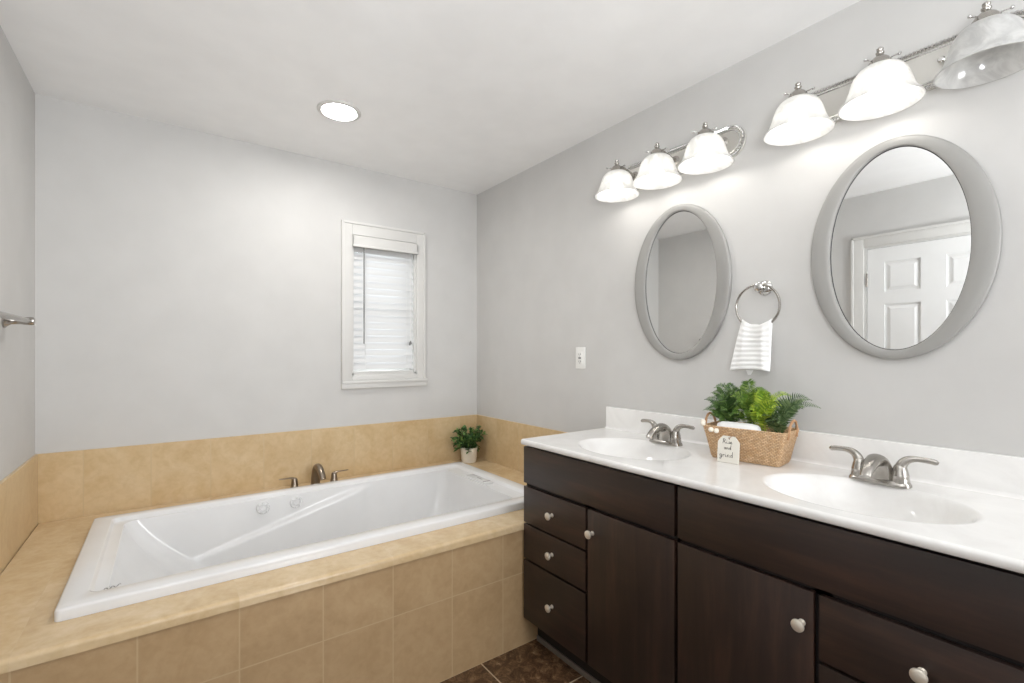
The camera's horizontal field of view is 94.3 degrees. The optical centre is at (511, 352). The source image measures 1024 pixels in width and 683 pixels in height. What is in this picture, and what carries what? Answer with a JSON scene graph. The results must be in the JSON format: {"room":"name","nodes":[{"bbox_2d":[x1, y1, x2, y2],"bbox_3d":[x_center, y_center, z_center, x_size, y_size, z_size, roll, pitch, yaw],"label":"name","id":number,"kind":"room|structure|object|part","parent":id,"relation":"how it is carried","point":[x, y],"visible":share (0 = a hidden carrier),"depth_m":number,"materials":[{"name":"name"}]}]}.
{"room":"bathroom","nodes":[
{"label":"bathroom","id":0,"kind":"room"},
{"bbox_2d":[0,26,34,480],"bbox_3d":[-0.624,0.079,-0.041,0.120,2.440,5.440,0,0,-36],"label":"wall","id":1,"kind":"structure","parent":0,"point":[17,96],"depth_m":1.84,"materials":[{"name":"paint"}]},
{"bbox_2d":[0,311,34,327],"bbox_3d":[-1.596,-0.114,1.466,0.081,0.052,0.662,0,0,-36],"label":"towel bar","id":2,"kind":"object","parent":1,"relation":"attached to","point":[7,319],"visible":1,"depth_m":1.67,"materials":[{"name":"silver metal"}]},
{"bbox_3d":[-1.775,-0.114,1.713,0.081,0.052,0.052,0,0,-36],"label":"post","id":3,"kind":"part","parent":2,"relation":"part of","materials":[{"name":"silver metal"}]},
{"bbox_2d":[0,454,37,574],"bbox_3d":[-1.725,0.612,1.584,0.011,0.325,1.255,0,0,-36],"label":"tile","id":4,"kind":"structure","parent":1,"relation":"attached to","point":[19,489],"depth_m":1.81,"materials":[{"name":"tile"}]},
{"bbox_2d":[35,94,476,453],"bbox_3d":[-1.215,0.079,2.819,2.290,2.440,0.120,0,0,-36],"label":"wall","id":5,"kind":"structure","parent":0,"point":[188,281],"depth_m":2.46,"materials":[{"name":"paint"}]},
{"bbox_2d":[35,414,477,523],"bbox_3d":[-1.176,0.612,2.766,2.290,0.325,0.011,0,0,-36],"label":"tile","id":6,"kind":"structure","parent":5,"relation":"attached to","point":[78,483],"depth_m":2.50,"materials":[{"name":"tile"}]},
{"bbox_2d":[341,219,427,388],"bbox_3d":[-0.834,-0.289,3.078,0.563,1.024,0.150,0,0,-36],"label":"window","id":7,"kind":"structure","parent":5,"relation":"in","point":[349,379],"depth_m":3.00,"materials":[{"name":"white paint"}]},
{"bbox_3d":[-0.865,-0.290,3.111,0.401,0.839,0.030,0,0,-36],"label":"sash","id":8,"kind":"part","parent":7,"relation":"part of","materials":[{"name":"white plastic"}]},
{"bbox_3d":[-0.799,0.198,3.029,0.563,0.049,0.030,0,0,-36],"label":"sill","id":9,"kind":"part","parent":7,"relation":"part of","materials":[{"name":"white paint"}]},
{"bbox_2d":[352,235,418,372],"bbox_3d":[-0.817,-0.293,3.045,0.433,0.844,0.094,0,0,-36],"label":"window blind","id":10,"kind":"object","parent":7,"relation":"attached to","point":[383,277],"visible":0.95,"depth_m":3.05,"materials":[{"name":"white paint"}]},
{"bbox_3d":[-0.928,-0.273,2.992,0.001,0.787,0.038,0,0,-36],"label":"ladder cord","id":11,"kind":"part","parent":10,"relation":"part of","materials":[{"name":"white plastic"}]},
{"bbox_3d":[-0.828,0.123,3.062,0.395,0.012,0.042,0,0,-36],"label":"rail","id":12,"kind":"part","parent":10,"relation":"part of","materials":[{"name":"white paint"}]},
{"bbox_2d":[0,0,860,194],"bbox_3d":[0.350,-1.192,0.669,2.530,0.100,5.440,0,0,-36],"label":"ceiling","id":13,"kind":"structure","parent":0,"point":[469,96],"depth_m":1.86,"materials":[{"name":"paint"}]},
{"bbox_2d":[317,100,360,121],"bbox_3d":[-0.816,-1.137,2.246,0.198,0.009,0.198,0,0,-36],"label":"recessed light","id":14,"kind":"object","parent":13,"relation":"in","point":[336,110],"visible":1,"depth_m":2.24,"materials":[{"name":"white glass"}]},
{"bbox_2d":[439,638,590,682],"bbox_3d":[0.350,1.349,0.669,2.530,0.100,5.440,0,0,-36],"label":"floor","id":15,"kind":"structure","parent":0,"point":[530,662],"depth_m":1.94,"materials":[{"name":"tile"}]},
{"bbox_2d":[0,530,537,682],"bbox_3d":[-0.452,1.042,1.771,2.290,0.514,0.040,0,0,-36],"label":"tub apron","id":16,"kind":"object","parent":15,"relation":"on","point":[435,618],"visible":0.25,"depth_m":1.67,"materials":[{"name":"tile"}]},
{"bbox_2d":[0,457,526,673],"bbox_3d":[-0.803,0.769,2.255,2.264,0.030,1.254,0,0,-36],"label":"tub deck","id":17,"kind":"object","parent":16,"relation":"on","point":[32,585],"visible":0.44,"depth_m":1.55,"materials":[{"name":"tile"}]},
{"bbox_2d":[54,462,523,621],"bbox_3d":[-0.809,0.933,2.231,1.826,0.427,0.920,0,0,-36],"label":"bathtub","id":18,"kind":"object","parent":17,"relation":"in","point":[125,559],"visible":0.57,"depth_m":2.23,"materials":[{"name":"white plastic"}]},
{"bbox_3d":[-0.189,0.732,2.737,0.052,0.013,0.220,0,0,-36],"label":"overflow plate","id":19,"kind":"part","parent":18,"relation":"part of","materials":[{"name":"white plastic"}]},
{"bbox_2d":[279,463,347,487],"bbox_3d":[-1.085,0.688,2.642,0.372,0.134,0.164,0,0,-36],"label":"tub faucet","id":20,"kind":"object","parent":17,"relation":"on","point":[318,473],"visible":0.83,"depth_m":2.64,"materials":[{"name":"silver metal"}]},
{"bbox_3d":[-1.221,0.720,2.604,0.107,0.069,0.054,0,0,-36],"label":"handle","id":21,"kind":"part","parent":20,"relation":"part of","materials":[{"name":"silver metal"}]},
{"bbox_3d":[-1.081,0.688,2.644,0.064,0.134,0.164,0,0,-36],"label":"spout","id":22,"kind":"part","parent":20,"relation":"part of","materials":[{"name":"silver metal"}]},
{"bbox_3d":[-1.007,0.720,2.760,0.107,0.069,0.054,0,0,-36],"label":"handle","id":23,"kind":"part","parent":20,"relation":"part of","materials":[{"name":"silver metal"}]},
{"bbox_2d":[450,425,486,462],"bbox_3d":[-0.300,0.625,3.270,0.257,0.258,0.205,0,0,-36],"label":"potted plant","id":24,"kind":"object","parent":17,"relation":"on","point":[467,444],"visible":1,"depth_m":3.24,"materials":[{"name":"green plant"}]},
{"bbox_3d":[-0.306,0.599,3.281,0.214,0.169,0.166,0,0,-36],"label":"stem","id":25,"kind":"part","parent":24,"relation":"part of","materials":[{"name":"green plant"}]},
{"bbox_3d":[-0.297,0.704,3.275,0.120,0.102,0.120,0,0,-36],"label":"pot","id":26,"kind":"part","parent":24,"relation":"part of","materials":[{"name":"white ceramic"}]},
{"bbox_2d":[524,446,680,682],"bbox_3d":[0.485,0.852,1.938,0.573,0.893,0.770,0,0,-36],"label":"vanity cabinet","id":27,"kind":"object","parent":15,"relation":"on","point":[601,541],"visible":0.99,"depth_m":1.72,"materials":[{"name":"brown wood"}]},
{"bbox_3d":[0.152,1.041,1.935,0.031,0.031,0.031,0,0,-36],"label":"knob","id":28,"kind":"part","parent":27,"relation":"part of","materials":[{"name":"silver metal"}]},
{"bbox_3d":[0.152,0.829,1.935,0.031,0.031,0.031,0,0,-36],"label":"knob","id":29,"kind":"part","parent":27,"relation":"part of","materials":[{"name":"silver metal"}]},
{"bbox_3d":[0.152,0.667,1.935,0.031,0.031,0.031,0,0,-36],"label":"knob","id":30,"kind":"part","parent":27,"relation":"part of","materials":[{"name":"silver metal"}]},
{"bbox_3d":[0.171,1.041,1.950,0.018,0.258,0.382,0,0,-36],"label":"drawer","id":31,"kind":"part","parent":27,"relation":"part of","materials":[{"name":"brown wood"}]},
{"bbox_3d":[0.171,0.829,1.950,0.018,0.149,0.382,0,0,-36],"label":"drawer","id":32,"kind":"part","parent":27,"relation":"part of","materials":[{"name":"brown wood"}]},
{"bbox_3d":[0.171,0.667,1.950,0.018,0.158,0.382,0,0,-36],"label":"drawer","id":33,"kind":"part","parent":27,"relation":"part of","materials":[{"name":"brown wood"}]},
{"bbox_3d":[0.340,1.286,1.832,0.007,0.024,0.770,0,0,-36],"label":"molding","id":34,"kind":"part","parent":27,"relation":"part of","materials":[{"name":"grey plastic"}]},
{"bbox_3d":[0.286,0.670,1.751,0.031,0.031,0.031,0,0,-36],"label":"knob","id":35,"kind":"part","parent":27,"relation":"part of","materials":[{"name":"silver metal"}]},
{"bbox_3d":[0.401,0.879,1.634,0.018,0.584,0.376,0,0,-36],"label":"door","id":36,"kind":"part","parent":27,"relation":"part of","materials":[{"name":"brown wood"}]},
{"bbox_2d":[521,406,1023,573],"bbox_3d":[0.731,0.395,1.615,0.560,0.238,1.582,0,0,-36],"label":"countertop","id":37,"kind":"structure","parent":27,"relation":"on","point":[969,505],"depth_m":1.38,"materials":[{"name":"stone"}]},
{"bbox_2d":[577,438,692,460],"bbox_3d":[0.478,0.448,1.899,0.374,0.132,0.487,0,0,-36],"label":"sink","id":38,"kind":"object","parent":37,"relation":"in","point":[624,449],"depth_m":2.04,"materials":[{"name":"white ceramic"}]},
{"bbox_2d":[641,419,694,445],"bbox_3d":[0.609,0.336,1.967,0.147,0.090,0.265,0,0,-36],"label":"sink faucet","id":39,"kind":"object","parent":37,"relation":"on","point":[661,433],"visible":1,"depth_m":1.95,"materials":[{"name":"silver metal"}]},
{"bbox_3d":[0.598,0.331,2.057,0.046,0.079,0.106,0,0,-36],"label":"handle","id":40,"kind":"part","parent":39,"relation":"part of","materials":[{"name":"silver metal"}]},
{"bbox_3d":[0.609,0.335,1.967,0.147,0.081,0.076,0,0,-36],"label":"spout","id":41,"kind":"part","parent":39,"relation":"part of","materials":[{"name":"silver metal"}]},
{"bbox_3d":[0.644,0.374,1.993,0.052,0.014,0.150,0,0,-36],"label":"plate","id":42,"kind":"part","parent":39,"relation":"part of","materials":[{"name":"silver metal"}]},
{"bbox_3d":[0.691,0.331,1.929,0.046,0.079,0.106,0,0,-36],"label":"handle","id":43,"kind":"part","parent":39,"relation":"part of","materials":[{"name":"silver metal"}]},
{"bbox_2d":[700,419,739,464],"bbox_3d":[0.728,0.313,1.679,0.040,0.135,0.160,0,0,-22],"label":"tag","id":44,"kind":"object","parent":37,"relation":"on","point":[728,451],"visible":1,"depth_m":1.64,"materials":[{"name":"white paper"}]},
{"bbox_2d":[703,412,798,466],"bbox_3d":[0.845,0.302,1.687,0.162,0.158,0.290,0,0,-44],"label":"woven basket","id":45,"kind":"object","parent":37,"relation":"on","point":[768,448],"visible":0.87,"depth_m":1.61,"materials":[{"name":"wicker"}]},
{"bbox_3d":[0.746,0.255,1.784,0.101,0.064,0.014,0,0,-44],"label":"handle","id":46,"kind":"part","parent":45,"relation":"part of","materials":[{"name":"wicker"}]},
{"bbox_2d":[704,383,741,421],"bbox_3d":[0.778,0.215,1.740,0.153,0.212,0.115,0,0,40],"label":"fern plant","id":47,"kind":"object","parent":45,"relation":"in","point":[724,405],"visible":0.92,"depth_m":1.74,"materials":[{"name":"green plant"}]},
{"bbox_2d":[717,421,760,430],"bbox_3d":[0.800,0.271,1.679,0.053,0.046,0.150,0,0,-45],"label":"rolled washcloth","id":48,"kind":"object","parent":45,"relation":"in","point":[722,423],"visible":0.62,"depth_m":1.66,"materials":[{"name":"white fabric"}]},
{"bbox_2d":[730,379,772,424],"bbox_3d":[0.843,0.207,1.678,0.140,0.229,0.113,0,0,38],"label":"fern plant","id":49,"kind":"object","parent":45,"relation":"in","point":[746,400],"visible":0.72,"depth_m":1.70,"materials":[{"name":"green plant"}]},
{"bbox_2d":[749,388,791,430],"bbox_3d":[0.875,0.223,1.631,0.096,0.196,0.124,0,0,-36],"label":"fern plant","id":50,"kind":"object","parent":45,"relation":"in","point":[769,403],"visible":0.94,"depth_m":1.64,"materials":[{"name":"green plant"}]},
{"bbox_2d":[762,393,820,432],"bbox_3d":[0.927,0.227,1.584,0.168,0.188,0.098,0,0,40],"label":"fern plant","id":51,"kind":"object","parent":45,"relation":"in","point":[787,409],"visible":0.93,"depth_m":1.60,"materials":[{"name":"green plant"}]},
{"bbox_3d":[0.938,0.255,1.585,0.101,0.064,0.014,0,0,-44],"label":"handle","id":52,"kind":"part","parent":45,"relation":"part of","materials":[{"name":"wicker"}]},
{"bbox_2d":[760,473,985,524],"bbox_3d":[0.931,0.448,1.276,0.374,0.132,0.487,0,0,-36],"label":"sink","id":53,"kind":"object","parent":37,"relation":"in","point":[832,491],"depth_m":1.35,"materials":[{"name":"white ceramic"}]},
{"bbox_2d":[829,445,938,488],"bbox_3d":[1.044,0.336,1.370,0.147,0.090,0.265,0,0,-36],"label":"sink faucet","id":54,"kind":"object","parent":37,"relation":"on","point":[875,468],"visible":1,"depth_m":1.36,"materials":[{"name":"silver metal"}]},
{"bbox_3d":[1.032,0.331,1.460,0.046,0.079,0.106,0,0,-36],"label":"handle","id":55,"kind":"part","parent":54,"relation":"part of","materials":[{"name":"silver metal"}]},
{"bbox_3d":[1.044,0.335,1.370,0.147,0.081,0.076,0,0,-36],"label":"spout","id":56,"kind":"part","parent":54,"relation":"part of","materials":[{"name":"silver metal"}]},
{"bbox_3d":[1.079,0.374,1.395,0.052,0.014,0.150,0,0,-36],"label":"plate","id":57,"kind":"part","parent":54,"relation":"part of","materials":[{"name":"silver metal"}]},
{"bbox_3d":[1.126,0.331,1.331,0.046,0.079,0.106,0,0,-36],"label":"handle","id":58,"kind":"part","parent":54,"relation":"part of","materials":[{"name":"silver metal"}]},
{"bbox_2d":[678,486,1023,682],"bbox_3d":[0.948,0.852,1.301,0.573,0.893,0.782,0,0,-36],"label":"vanity cabinet","id":59,"kind":"object","parent":15,"relation":"on","point":[766,595],"visible":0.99,"depth_m":1.14,"materials":[{"name":"brown wood"}]},
{"bbox_3d":[0.631,0.879,1.318,0.018,0.584,0.381,0,0,-36],"label":"door","id":60,"kind":"part","parent":59,"relation":"part of","materials":[{"name":"brown wood"}]},
{"bbox_3d":[0.708,0.670,1.171,0.031,0.031,0.031,0,0,-36],"label":"knob","id":61,"kind":"part","parent":59,"relation":"part of","materials":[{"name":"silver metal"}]},
{"bbox_3d":[0.864,0.829,0.998,0.018,0.149,0.388,0,0,-36],"label":"drawer","id":62,"kind":"part","parent":59,"relation":"part of","materials":[{"name":"brown wood"}]},
{"bbox_3d":[0.844,0.667,0.983,0.031,0.031,0.031,0,0,-36],"label":"knob","id":63,"kind":"part","parent":59,"relation":"part of","materials":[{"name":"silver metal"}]},
{"bbox_3d":[0.864,0.667,0.998,0.018,0.158,0.388,0,0,-36],"label":"drawer","id":64,"kind":"part","parent":59,"relation":"part of","materials":[{"name":"brown wood"}]},
{"bbox_2d":[477,0,1023,456],"bbox_3d":[1.325,0.079,1.378,0.120,2.440,5.440,0,0,-36],"label":"wall","id":65,"kind":"structure","parent":0,"point":[557,263],"depth_m":1.79,"materials":[{"name":"paint"}]},
{"bbox_2d":[477,415,567,472],"bbox_3d":[0.118,0.612,2.925,0.011,0.325,1.255,0,0,-36],"label":"tile","id":66,"kind":"structure","parent":65,"relation":"attached to","point":[502,445],"depth_m":3.14,"materials":[{"name":"tile"}]},
{"bbox_2d":[576,347,585,368],"bbox_3d":[0.371,0.030,2.578,0.010,0.117,0.072,0,0,-36],"label":"wall outlet","id":67,"kind":"object","parent":65,"relation":"attached to","point":[580,351],"visible":1,"depth_m":2.57,"materials":[{"name":"white plastic"}]},
{"bbox_2d":[578,352,581,363],"bbox_3d":[0.369,0.030,2.577,0.004,0.067,0.034,0,0,-36],"label":"receptacle","id":68,"kind":"object","parent":67,"relation":"attached to","point":[579,353],"depth_m":2.57,"materials":[{"name":"white plastic"}]},
{"bbox_2d":[595,122,746,202],"bbox_3d":[0.630,-0.812,2.025,0.242,0.180,0.647,0,0,-36],"label":"vanity light","id":69,"kind":"object","parent":65,"relation":"attached to","point":[709,151],"visible":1,"depth_m":1.94,"materials":[{"name":"white glass"}]},
{"bbox_3d":[0.484,-0.765,2.193,0.060,0.087,0.060,0,0,-36],"label":"bulb","id":70,"kind":"part","parent":69,"relation":"part of","materials":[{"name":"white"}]},
{"bbox_3d":[0.484,-0.778,2.193,0.203,0.110,0.203,0,0,-36],"label":"lamp shade","id":71,"kind":"part","parent":69,"relation":"part of","materials":[{"name":"white glass"}]},
{"bbox_3d":[0.540,-0.843,2.234,0.118,0.048,0.044,0,0,-36],"label":"arm","id":72,"kind":"part","parent":69,"relation":"part of","materials":[{"name":"silver metal"}]},
{"bbox_3d":[0.615,-0.778,2.014,0.203,0.110,0.203,0,0,-36],"label":"lamp shade","id":73,"kind":"part","parent":69,"relation":"part of","materials":[{"name":"white glass"}]},
{"bbox_3d":[0.615,-0.765,2.014,0.060,0.087,0.060,0,0,-36],"label":"bulb","id":74,"kind":"part","parent":69,"relation":"part of","materials":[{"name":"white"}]},
{"bbox_3d":[0.670,-0.843,2.054,0.118,0.048,0.044,0,0,-36],"label":"arm","id":75,"kind":"part","parent":69,"relation":"part of","materials":[{"name":"silver metal"}]},
{"bbox_3d":[0.745,-0.765,1.834,0.060,0.087,0.060,0,0,-36],"label":"bulb","id":76,"kind":"part","parent":69,"relation":"part of","materials":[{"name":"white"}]},
{"bbox_3d":[0.745,-0.778,1.834,0.203,0.110,0.203,0,0,-36],"label":"lamp shade","id":77,"kind":"part","parent":69,"relation":"part of","materials":[{"name":"white glass"}]},
{"bbox_3d":[0.801,-0.843,1.875,0.118,0.048,0.044,0,0,-36],"label":"arm","id":78,"kind":"part","parent":69,"relation":"part of","materials":[{"name":"silver metal"}]},
{"bbox_2d":[635,204,731,359],"bbox_3d":[0.728,-0.304,2.071,0.022,0.676,0.471,0,0,-37],"label":"oval mirror","id":79,"kind":"object","parent":65,"relation":"attached to","point":[683,275],"visible":1,"depth_m":2.06,"materials":[{"name":"silver metal"}]},
{"bbox_3d":[0.730,-0.304,2.073,0.002,0.628,0.363,0,0,-37],"label":"glass","id":80,"kind":"part","parent":79,"relation":"part of","materials":[{"name":"white mirror"}]},
{"bbox_2d":[735,281,780,322],"bbox_3d":[0.926,-0.178,1.773,0.059,0.183,0.168,0,0,-36],"label":"towel ring","id":81,"kind":"object","parent":65,"relation":"attached to","point":[764,288],"visible":1,"depth_m":1.76,"materials":[{"name":"silver metal"}]},
{"bbox_2d":[730,318,772,374],"bbox_3d":[0.894,-0.020,1.781,0.037,0.209,0.160,0,0,-36],"label":"hand towel","id":82,"kind":"object","parent":81,"relation":"hanging from","point":[752,351],"visible":1,"depth_m":1.76,"materials":[{"name":"white fabric"}]},
{"bbox_3d":[0.929,-0.241,1.770,0.059,0.056,0.056,0,0,-36],"label":"post","id":83,"kind":"part","parent":81,"relation":"part of","materials":[{"name":"silver metal"}]},
{"bbox_2d":[605,406,1023,499],"bbox_3d":[0.945,0.329,1.770,0.031,0.106,1.582,0,0,-36],"label":"backsplash","id":84,"kind":"structure","parent":65,"relation":"attached to","point":[982,472],"depth_m":1.44,"materials":[{"name":"stone"}]},
{"bbox_2d":[763,1,1023,145],"bbox_3d":[1.088,-0.812,1.396,0.242,0.180,0.647,0,0,-36],"label":"vanity light","id":85,"kind":"object","parent":65,"relation":"attached to","point":[991,48],"visible":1,"depth_m":1.36,"materials":[{"name":"white glass"}]},
{"bbox_3d":[0.942,-0.765,1.564,0.060,0.087,0.060,0,0,-36],"label":"bulb","id":86,"kind":"part","parent":85,"relation":"part of","materials":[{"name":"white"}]},
{"bbox_3d":[0.942,-0.778,1.564,0.203,0.110,0.203,0,0,-36],"label":"lamp shade","id":87,"kind":"part","parent":85,"relation":"part of","materials":[{"name":"white glass"}]},
{"bbox_3d":[1.072,-0.765,1.384,0.060,0.087,0.060,0,0,-36],"label":"bulb","id":88,"kind":"part","parent":85,"relation":"part of","materials":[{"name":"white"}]},
{"bbox_3d":[1.072,-0.778,1.384,0.203,0.110,0.203,0,0,-36],"label":"lamp shade","id":89,"kind":"part","parent":85,"relation":"part of","materials":[{"name":"white glass"}]},
{"bbox_3d":[1.234,-0.841,1.364,0.017,0.018,0.018,0,0,-36],"label":"screw knob","id":90,"kind":"part","parent":85,"relation":"part of","materials":[{"name":"silver metal"}]},
{"bbox_3d":[1.203,-0.778,1.205,0.203,0.110,0.203,0,0,-36],"label":"lamp shade","id":91,"kind":"part","parent":85,"relation":"part of","materials":[{"name":"white glass"}]},
{"bbox_2d":[811,135,1002,358],"bbox_3d":[1.174,-0.318,1.458,0.021,0.678,0.465,0,0,-36],"label":"oval mirror","id":92,"kind":"object","parent":65,"relation":"attached to","point":[906,249],"visible":1,"depth_m":1.43,"materials":[{"name":"silver metal"}]},
{"bbox_3d":[1.176,-0.318,1.460,0.002,0.630,0.357,0,0,-36],"label":"glass","id":93,"kind":"part","parent":92,"relation":"part of","materials":[{"name":"white mirror"}]}
]}

